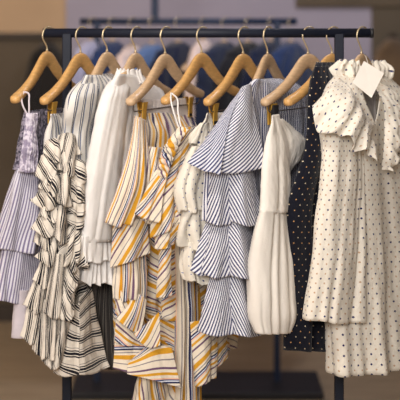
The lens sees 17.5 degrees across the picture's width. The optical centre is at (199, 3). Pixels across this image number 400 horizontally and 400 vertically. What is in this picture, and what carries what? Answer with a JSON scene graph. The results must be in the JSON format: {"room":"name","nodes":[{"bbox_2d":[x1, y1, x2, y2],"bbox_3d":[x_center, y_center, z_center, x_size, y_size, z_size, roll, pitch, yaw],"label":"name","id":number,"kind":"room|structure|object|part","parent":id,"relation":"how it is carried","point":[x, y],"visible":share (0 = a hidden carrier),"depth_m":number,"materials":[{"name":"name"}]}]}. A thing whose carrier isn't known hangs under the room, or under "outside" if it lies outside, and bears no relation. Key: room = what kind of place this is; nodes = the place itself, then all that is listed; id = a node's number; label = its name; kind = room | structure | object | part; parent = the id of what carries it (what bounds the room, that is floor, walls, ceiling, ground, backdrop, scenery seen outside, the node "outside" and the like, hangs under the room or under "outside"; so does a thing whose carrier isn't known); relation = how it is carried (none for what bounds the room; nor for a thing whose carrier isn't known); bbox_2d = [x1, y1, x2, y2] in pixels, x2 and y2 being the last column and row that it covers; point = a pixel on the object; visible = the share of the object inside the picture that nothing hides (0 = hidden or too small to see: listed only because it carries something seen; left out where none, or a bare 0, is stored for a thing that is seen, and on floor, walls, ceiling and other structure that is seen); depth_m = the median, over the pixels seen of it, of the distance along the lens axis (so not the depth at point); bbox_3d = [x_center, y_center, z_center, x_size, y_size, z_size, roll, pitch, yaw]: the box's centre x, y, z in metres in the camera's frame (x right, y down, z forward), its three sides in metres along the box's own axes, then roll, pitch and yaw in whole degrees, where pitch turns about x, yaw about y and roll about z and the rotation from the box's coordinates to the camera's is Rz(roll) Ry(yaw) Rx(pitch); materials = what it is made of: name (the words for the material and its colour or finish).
{"room":"clothing store","nodes":[
{"label":"clothing store","id":0,"kind":"room"},
{"bbox_2d":[0,0,65,32],"bbox_3d":[0.000,0.150,6.610,5.200,2.900,0.100,0,0,0],"label":"wall","id":1,"kind":"structure","parent":0,"point":[16,16],"depth_m":6.56,"materials":[{"name":"beige paint"}]},
{"bbox_2d":[0,304,13,321],"bbox_3d":[0.000,1.558,6.537,5.200,0.085,0.045,0,0,0],"label":"baseboard","id":2,"kind":"structure","parent":1,"relation":"attached to","point":[6,310],"depth_m":6.52,"materials":[{"name":"brown wood"}]},
{"bbox_2d":[0,39,61,303],"bbox_3d":[-1.639,0.883,6.554,1.922,1.433,0.012,0,0,0],"label":"wall","id":3,"kind":"structure","parent":1,"relation":"attached to","point":[15,54],"depth_m":6.55,"materials":[{"name":"paint"}]},
{"bbox_2d":[0,33,61,38],"bbox_3d":[-1.639,0.160,6.543,1.922,0.030,0.035,0,0,0],"label":"trim","id":4,"kind":"structure","parent":1,"relation":"attached to","point":[2,35],"depth_m":6.53,"materials":[{"name":"brown wood"}]},
{"bbox_2d":[66,0,370,61],"bbox_3d":[0.094,0.300,6.550,1.544,2.600,0.020,0,0,0],"label":"wall","id":5,"kind":"structure","parent":1,"relation":"attached to","point":[316,17],"depth_m":6.54,"materials":[{"name":"grey paint"}]},
{"bbox_2d":[295,0,399,6],"bbox_3d":[1.541,-0.018,6.525,2.118,0.065,0.030,0,0,0],"label":"trim","id":6,"kind":"structure","parent":1,"relation":"attached to","point":[298,3],"depth_m":6.51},
{"bbox_2d":[371,7,399,60],"bbox_3d":[1.733,0.150,6.545,1.734,2.900,0.030,0,0,0],"label":"wall","id":7,"kind":"structure","parent":1,"relation":"attached to","point":[385,21],"depth_m":6.53,"materials":[{"name":"brown paint"}]},
{"bbox_2d":[374,38,399,85],"bbox_3d":[0.953,0.620,6.468,0.296,0.902,0.108,0,0,-36],"label":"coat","id":8,"kind":"object","parent":1,"relation":"attached to","point":[389,51],"visible":0.2,"depth_m":6.43,"materials":[{"name":"brown fabric"}]},
{"bbox_2d":[21,44,61,117],"bbox_3d":[-0.777,0.560,6.466,0.271,0.721,0.115,0,0,-42],"label":"coat","id":9,"kind":"object","parent":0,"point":[47,80],"visible":0.23,"depth_m":6.42,"materials":[{"name":"grey fabric"}]},
{"bbox_2d":[0,322,399,399],"bbox_3d":[0.000,1.625,2.830,5.200,0.050,7.660,0,0,0],"label":"floor","id":10,"kind":"structure","parent":0,"point":[23,374],"depth_m":5.66,"materials":[{"name":"brown wood"}]},
{"bbox_2d":[72,18,323,399],"bbox_3d":[-0.013,0.830,5.390,1.025,1.541,0.320,0,0,0],"label":"clothes rack","id":11,"kind":"object","parent":10,"relation":"on","point":[276,384],"visible":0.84,"depth_m":5.39,"materials":[{"name":"metal"}]},
{"bbox_3d":[-0.048,0.073,5.400,0.904,0.027,0.027,0,0,0],"label":"rail","id":12,"kind":"part","parent":11,"relation":"part of","materials":[{"name":"metal"}]},
{"bbox_2d":[181,17,206,71],"bbox_3d":[0.018,0.164,5.397,0.029,0.219,0.425,0,0,24],"label":"wooden hanger","id":13,"kind":"object","parent":11,"relation":"hanging from","point":[184,67],"visible":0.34,"depth_m":5.22,"materials":[{"name":"brown wood"}]},
{"bbox_3d":[0.018,0.207,5.397,0.029,0.133,0.425,0,0,24],"label":"wooden arm","id":14,"kind":"part","parent":13,"relation":"part of","materials":[{"name":"brown wood"}]},
{"bbox_2d":[184,40,211,117],"bbox_3d":[0.010,0.487,5.403,0.107,0.676,0.452,0,0,17],"label":"blouse","id":15,"kind":"object","parent":13,"relation":"hanging from","point":[205,44],"visible":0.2,"depth_m":5.25,"materials":[{"name":"fabric"}]},
{"bbox_3d":[-0.013,1.585,5.390,1.025,0.030,0.320,0,0,0],"label":"plate","id":16,"kind":"part","parent":11,"relation":"part of","materials":[{"name":"black metal"}]},
{"bbox_3d":[-0.086,0.168,5.397,0.029,0.228,0.425,0,0,24],"label":"wooden hanger","id":17,"kind":"object","parent":11,"relation":"hanging from","visible":0},
{"bbox_2d":[150,42,191,97],"bbox_3d":[-0.087,0.599,5.397,0.109,0.883,0.492,0,0,33],"label":"dress","id":18,"kind":"object","parent":17,"relation":"hanging from","point":[179,51],"visible":0.13,"depth_m":5.31,"materials":[{"name":"blue fabric"}]},
{"bbox_3d":[0.206,0.168,5.397,0.029,0.228,0.425,0,0,24],"label":"wooden hanger","id":19,"kind":"object","parent":11,"relation":"hanging from","visible":0},
{"bbox_2d":[216,42,257,111],"bbox_3d":[0.203,0.620,5.400,0.111,0.926,0.502,0,0,36],"label":"dress","id":20,"kind":"object","parent":19,"relation":"hanging from","point":[224,101],"visible":0.16,"depth_m":5.23,"materials":[{"name":"black fabric"}]},
{"bbox_3d":[-0.278,0.176,5.397,0.029,0.244,0.425,0,0,24],"label":"wooden hanger","id":21,"kind":"object","parent":11,"relation":"hanging from","visible":0},
{"bbox_2d":[116,46,139,68],"bbox_3d":[-0.280,0.564,5.400,0.102,0.780,0.450,0,0,21],"label":"blouse","id":22,"kind":"object","parent":21,"relation":"hanging from","point":[127,51],"visible":0.02,"depth_m":5.29,"materials":[{"name":"fabric"}]},
{"bbox_3d":[-0.361,0.166,5.397,0.029,0.223,0.425,0,0,24],"label":"wooden hanger","id":23,"kind":"object","parent":11,"relation":"hanging from","visible":0},
{"bbox_2d":[86,41,124,74],"bbox_3d":[-0.367,0.532,5.398,0.106,0.758,0.460,0,0,25],"label":"jacket","id":24,"kind":"object","parent":23,"relation":"hanging from","point":[114,47],"visible":0.14,"depth_m":5.32,"materials":[{"name":"fabric"}]},
{"bbox_3d":[0.106,0.168,5.397,0.029,0.228,0.425,0,0,24],"label":"wooden hanger","id":25,"kind":"object","parent":11,"relation":"hanging from","visible":0},
{"bbox_2d":[194,42,234,125],"bbox_3d":[0.100,0.577,5.401,0.104,0.840,0.496,0,0,28],"label":"jacket","id":26,"kind":"object","parent":25,"relation":"hanging from","point":[216,52],"visible":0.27,"depth_m":5.20,"materials":[{"name":"fabric"}]},
{"bbox_3d":[0.385,0.168,5.397,0.029,0.228,0.425,0,0,24],"label":"wooden hanger","id":27,"kind":"object","parent":11,"relation":"hanging from","visible":0},
{"bbox_2d":[265,42,312,85],"bbox_3d":[0.381,0.556,5.402,0.106,0.797,0.492,0,0,30],"label":"jacket","id":28,"kind":"object","parent":27,"relation":"hanging from","point":[287,54],"visible":0.2,"depth_m":5.30,"materials":[{"name":"fabric"}]},
{"bbox_3d":[-0.444,0.164,5.397,0.029,0.219,0.425,0,0,24],"label":"wooden hanger","id":29,"kind":"object","parent":11,"relation":"hanging from","visible":0},
{"bbox_2d":[72,40,101,83],"bbox_3d":[-0.448,0.509,5.401,0.111,0.719,0.460,0,0,19],"label":"shirt","id":30,"kind":"object","parent":29,"relation":"hanging from","point":[88,47],"visible":0.12,"depth_m":5.27,"materials":[{"name":"purple fabric"}]},
{"bbox_3d":[-0.194,0.172,5.397,0.029,0.236,0.425,0,0,24],"label":"wooden hanger","id":31,"kind":"object","parent":11,"relation":"hanging from","visible":0},
{"bbox_2d":[135,44,162,69],"bbox_3d":[-0.201,0.560,5.396,0.103,0.788,0.466,0,0,23],"label":"shirt","id":32,"kind":"object","parent":31,"relation":"hanging from","point":[148,51],"visible":0.04,"depth_m":5.31,"materials":[{"name":"fabric"}]},
{"bbox_3d":[0.302,0.166,5.397,0.029,0.223,0.425,0,0,24],"label":"wooden hanger","id":33,"kind":"object","parent":11,"relation":"hanging from","visible":0},
{"bbox_2d":[239,41,280,88],"bbox_3d":[0.299,0.554,5.397,0.105,0.801,0.497,0,0,31],"label":"shirt","id":34,"kind":"object","parent":33,"relation":"hanging from","point":[256,54],"visible":0.15,"depth_m":5.25,"materials":[{"name":"blue fabric"}]},
{"bbox_2d":[42,28,373,399],"bbox_3d":[0.014,0.833,3.600,0.944,1.533,0.400,0,0,0],"label":"clothes rack","id":35,"kind":"object","parent":10,"relation":"on","point":[66,34],"visible":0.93,"depth_m":3.59,"materials":[{"name":"metal"}]},
{"bbox_2d":[0,91,61,338],"bbox_3d":[-0.437,0.581,3.566,0.155,0.700,0.383,0,0,25],"label":"dress","id":36,"kind":"object","parent":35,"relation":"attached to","point":[18,263],"visible":0.4,"depth_m":3.42,"materials":[{"name":"purple fabric"}]},
{"bbox_3d":[-0.446,0.364,3.394,0.058,0.158,0.023,0,0,-37],"label":"panel","id":37,"kind":"part","parent":36,"relation":"part of","materials":[{"name":"purple fabric"}]},
{"bbox_2d":[10,26,75,103],"bbox_3d":[-0.419,0.163,3.598,0.029,0.202,0.425,0,-1,19],"label":"wooden hanger","id":38,"kind":"object","parent":35,"relation":"hanging from","point":[46,58],"visible":0.75,"depth_m":3.55,"materials":[{"name":"orange wood"}]},
{"bbox_3d":[-0.419,0.197,3.597,0.029,0.133,0.425,0,-1,19],"label":"wooden arm","id":39,"kind":"part","parent":38,"relation":"part of","materials":[{"name":"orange wood"}]},
{"bbox_2d":[39,26,94,122],"bbox_3d":[-0.327,0.191,3.597,0.030,0.259,0.425,0,-1,25],"label":"hanger","id":40,"kind":"object","parent":35,"relation":"hanging from","point":[80,59],"visible":0.71,"depth_m":3.52,"materials":[{"name":"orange wood"}]},
{"bbox_2d":[20,113,109,376],"bbox_3d":[-0.346,0.638,3.432,0.161,0.701,0.270,0,0,22],"label":"dress","id":41,"kind":"object","parent":40,"relation":"hanging from","point":[61,325],"visible":0.99,"depth_m":3.34,"materials":[{"name":"white fabric"}]},
{"bbox_3d":[-0.347,0.874,3.365,0.073,0.188,0.015,0,0,-13],"label":"hem panel","id":42,"kind":"part","parent":41,"relation":"part of","materials":[{"name":"white fabric"}]},
{"bbox_3d":[-0.366,0.815,3.448,0.099,0.347,0.184,0,0,35],"label":"skirt panel","id":43,"kind":"part","parent":41,"relation":"part of","materials":[{"name":"white fabric"}]},
{"bbox_3d":[-0.288,0.867,3.431,0.034,0.221,0.132,0,0,30],"label":"hem panel","id":44,"kind":"part","parent":41,"relation":"part of","materials":[{"name":"white fabric"}]},
{"bbox_3d":[-0.327,0.201,3.597,0.029,0.133,0.425,0,-1,25],"label":"wooden arm","id":45,"kind":"part","parent":40,"relation":"part of","materials":[{"name":"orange wood"}]},
{"bbox_2d":[88,283,114,369],"bbox_3d":[-0.242,0.699,3.605,0.109,0.667,0.297,0,0,26],"label":"skirt","id":46,"kind":"object","parent":35,"relation":"hanging from","point":[103,296],"visible":0.07,"depth_m":3.52,"materials":[{"name":"black fabric"}]},
{"bbox_2d":[91,26,121,74],"bbox_3d":[-0.253,0.163,3.598,0.029,0.204,0.425,0,0,22],"label":"wooden hanger","id":47,"kind":"object","parent":35,"relation":"hanging from","point":[107,59],"visible":0.44,"depth_m":3.59,"materials":[{"name":"brown wood"}]},
{"bbox_2d":[61,74,113,225],"bbox_3d":[-0.283,0.435,3.566,0.102,0.495,0.418,0,0,22],"label":"striped shirt","id":48,"kind":"object","parent":47,"relation":"hanging from","point":[81,103],"visible":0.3,"depth_m":3.41,"materials":[{"name":"white fabric"}]},
{"bbox_3d":[-0.253,0.199,3.598,0.029,0.133,0.425,0,0,22],"label":"wooden arm","id":49,"kind":"part","parent":47,"relation":"part of","materials":[{"name":"brown wood"}]},
{"bbox_2d":[121,26,170,93],"bbox_3d":[-0.173,0.165,3.598,0.030,0.206,0.425,0,0,23],"label":"wooden hanger","id":50,"kind":"object","parent":35,"relation":"hanging from","point":[136,60],"visible":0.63,"depth_m":3.61,"materials":[{"name":"brown wood"}]},
{"bbox_2d":[78,68,164,286],"bbox_3d":[-0.203,0.464,3.551,0.113,0.580,0.453,0,0,31],"label":"blouse","id":51,"kind":"object","parent":50,"relation":"hanging from","point":[113,121],"visible":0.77,"depth_m":3.40,"materials":[{"name":"fabric"}]},
{"bbox_3d":[-0.173,0.201,3.598,0.029,0.133,0.425,0,0,23],"label":"wooden arm","id":52,"kind":"part","parent":50,"relation":"part of","materials":[{"name":"brown wood"}]},
{"bbox_2d":[126,26,203,119],"bbox_3d":[-0.092,0.192,3.597,0.030,0.261,0.425,0,-1,27],"label":"hanger","id":53,"kind":"object","parent":35,"relation":"hanging from","point":[164,61],"visible":0.93,"depth_m":3.57,"materials":[{"name":"brown wood"}]},
{"bbox_2d":[104,98,196,399],"bbox_3d":[-0.119,0.687,3.545,0.210,0.858,0.474,0,0,14],"label":"skirt","id":54,"kind":"object","parent":53,"relation":"hanging from","point":[138,349],"visible":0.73,"depth_m":3.38,"materials":[{"name":"fabric"}]},
{"bbox_3d":[-0.092,0.204,3.596,0.029,0.133,0.425,0,-1,27],"label":"wooden arm","id":55,"kind":"part","parent":53,"relation":"part of","materials":[{"name":"brown wood"}]},
{"bbox_3d":[-0.092,0.275,3.596,0.016,0.028,0.394,0,-1,27],"label":"rod","id":56,"kind":"part","parent":53,"relation":"part of","materials":[{"name":"metal"}]},
{"bbox_2d":[161,26,239,104],"bbox_3d":[0.009,0.165,3.597,0.029,0.206,0.425,0,0,30],"label":"wooden hanger","id":57,"kind":"object","parent":35,"relation":"hanging from","point":[201,59],"visible":0.87,"depth_m":3.57,"materials":[{"name":"orange wood"}]},
{"bbox_2d":[135,92,238,399],"bbox_3d":[-0.027,0.676,3.548,0.198,0.884,0.501,0,0,35],"label":"striped dress","id":58,"kind":"object","parent":57,"relation":"hanging from","point":[178,302],"visible":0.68,"depth_m":3.46,"materials":[{"name":"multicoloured fabric"}]},
{"bbox_3d":[-0.033,0.864,3.512,0.056,0.507,0.111,0,0,39],"label":"sash","id":59,"kind":"part","parent":58,"relation":"part of","materials":[{"name":"white fabric"}]},
{"bbox_3d":[0.009,0.201,3.596,0.029,0.133,0.425,0,0,30],"label":"wooden arm","id":60,"kind":"part","parent":57,"relation":"part of","materials":[{"name":"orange wood"}]},
{"bbox_3d":[0.019,0.081,3.600,0.911,0.026,0.026,0,0,0],"label":"rail","id":61,"kind":"part","parent":35,"relation":"part of","materials":[{"name":"metal"}]},
{"bbox_2d":[203,26,256,124],"bbox_3d":[0.124,0.192,3.597,0.030,0.261,0.425,0,0,31],"label":"hanger","id":62,"kind":"object","parent":35,"relation":"hanging from","point":[241,61],"visible":0.73,"depth_m":3.52,"materials":[{"name":"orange wood"}]},
{"bbox_2d":[173,112,222,285],"bbox_3d":[0.056,0.518,3.529,0.106,0.462,0.451,0,0,25],"label":"blouse","id":63,"kind":"object","parent":62,"relation":"hanging from","point":[188,185],"visible":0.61,"depth_m":3.35,"materials":[{"name":"white fabric"}]},
{"bbox_3d":[0.125,0.204,3.597,0.029,0.133,0.425,0,0,31],"label":"wooden arm","id":64,"kind":"part","parent":62,"relation":"part of","materials":[{"name":"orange wood"}]},
{"bbox_2d":[252,26,284,79],"bbox_3d":[0.193,0.166,3.597,0.030,0.209,0.425,0,0,24],"label":"wooden hanger","id":65,"kind":"object","parent":35,"relation":"hanging from","point":[267,61],"visible":0.46,"depth_m":3.59,"materials":[{"name":"brown wood"}]},
{"bbox_2d":[187,78,307,336],"bbox_3d":[0.173,0.535,3.510,0.147,0.671,0.597,0,0,32],"label":"dress","id":66,"kind":"object","parent":65,"relation":"hanging from","point":[230,157],"visible":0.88,"depth_m":3.33,"materials":[{"name":"fabric"}]},
{"bbox_3d":[0.193,0.204,3.597,0.029,0.133,0.425,0,0,24],"label":"wooden arm","id":67,"kind":"part","parent":65,"relation":"part of","materials":[{"name":"brown wood"}]},
{"bbox_2d":[260,26,319,124],"bbox_3d":[0.305,0.193,3.596,0.030,0.263,0.425,0,0,41],"label":"hanger","id":68,"kind":"object","parent":35,"relation":"hanging from","point":[306,61],"visible":0.62,"depth_m":3.52,"materials":[{"name":"brown wood"}]},
{"bbox_2d":[246,114,304,334],"bbox_3d":[0.224,0.583,3.438,0.093,0.585,0.310,0,0,34],"label":"dress","id":69,"kind":"object","parent":68,"relation":"hanging from","point":[271,299],"visible":0.98,"depth_m":3.35,"materials":[{"name":"fabric"}]},
{"bbox_3d":[0.251,0.382,3.508,0.042,0.155,0.164,0,0,25],"label":"panel","id":70,"kind":"part","parent":69,"relation":"part of","materials":[{"name":"beige fabric"}]},
{"bbox_3d":[0.305,0.275,3.597,0.016,0.028,0.394,0,0,41],"label":"rod","id":71,"kind":"part","parent":68,"relation":"part of","materials":[{"name":"metal"}]},
{"bbox_3d":[0.305,0.204,3.596,0.029,0.133,0.425,0,0,41],"label":"wooden arm","id":72,"kind":"part","parent":68,"relation":"part of","materials":[{"name":"brown wood"}]},
{"bbox_2d":[283,26,337,105],"bbox_3d":[0.371,0.166,3.596,0.029,0.209,0.425,0,0,43],"label":"wooden hanger","id":73,"kind":"object","parent":35,"relation":"hanging from","point":[302,91],"visible":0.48,"depth_m":3.49,"materials":[{"name":"orange wood"}]},
{"bbox_2d":[283,62,334,351],"bbox_3d":[0.357,0.564,3.578,0.111,0.813,0.434,0,0,41],"label":"dress","id":74,"kind":"object","parent":73,"relation":"hanging from","point":[306,336],"visible":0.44,"depth_m":3.42,"materials":[{"name":"black fabric"}]},
{"bbox_3d":[0.371,0.204,3.596,0.029,0.133,0.425,0,0,43],"label":"wooden arm","id":75,"kind":"part","parent":73,"relation":"part of","materials":[{"name":"orange wood"}]},
{"bbox_2d":[355,26,371,65],"bbox_3d":[0.454,0.166,3.597,0.029,0.209,0.425,0,2,31],"label":"wooden hanger","id":76,"kind":"object","parent":35,"relation":"hanging from","point":[361,57],"visible":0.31,"depth_m":3.59,"materials":[{"name":"brown wood"}]},
{"bbox_2d":[302,59,399,377],"bbox_3d":[0.466,0.587,3.544,0.204,0.874,0.550,0,0,42],"label":"dress","id":77,"kind":"object","parent":76,"relation":"hanging from","point":[353,286],"visible":0.9,"depth_m":3.43,"materials":[{"name":"white fabric"}]},
{"bbox_3d":[0.455,0.204,3.598,0.029,0.133,0.425,0,1,31],"label":"wooden arm","id":78,"kind":"part","parent":76,"relation":"part of","materials":[{"name":"brown wood"}]},
{"bbox_2d":[352,54,383,97],"bbox_3d":[0.463,0.192,3.480,0.076,0.110,0.188,0,0,16],"label":"price tag","id":79,"kind":"object","parent":76,"relation":"hanging from","point":[368,77],"visible":1,"depth_m":3.41,"materials":[{"name":"paper"}]},
{"bbox_3d":[0.000,-1.325,2.830,5.200,0.050,7.660,0,0,0],"label":"ceiling","id":80,"kind":"structure","parent":0,"visible":0},
{"bbox_2d":[151,0,158,17],"bbox_3d":[-0.193,-0.607,5.550,0.100,1.386,0.100,0,0,0],"label":"pole","id":81,"kind":"object","parent":80,"relation":"hanging from","point":[154,3],"visible":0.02,"depth_m":5.53,"materials":[{"name":"metal"}]}
]}

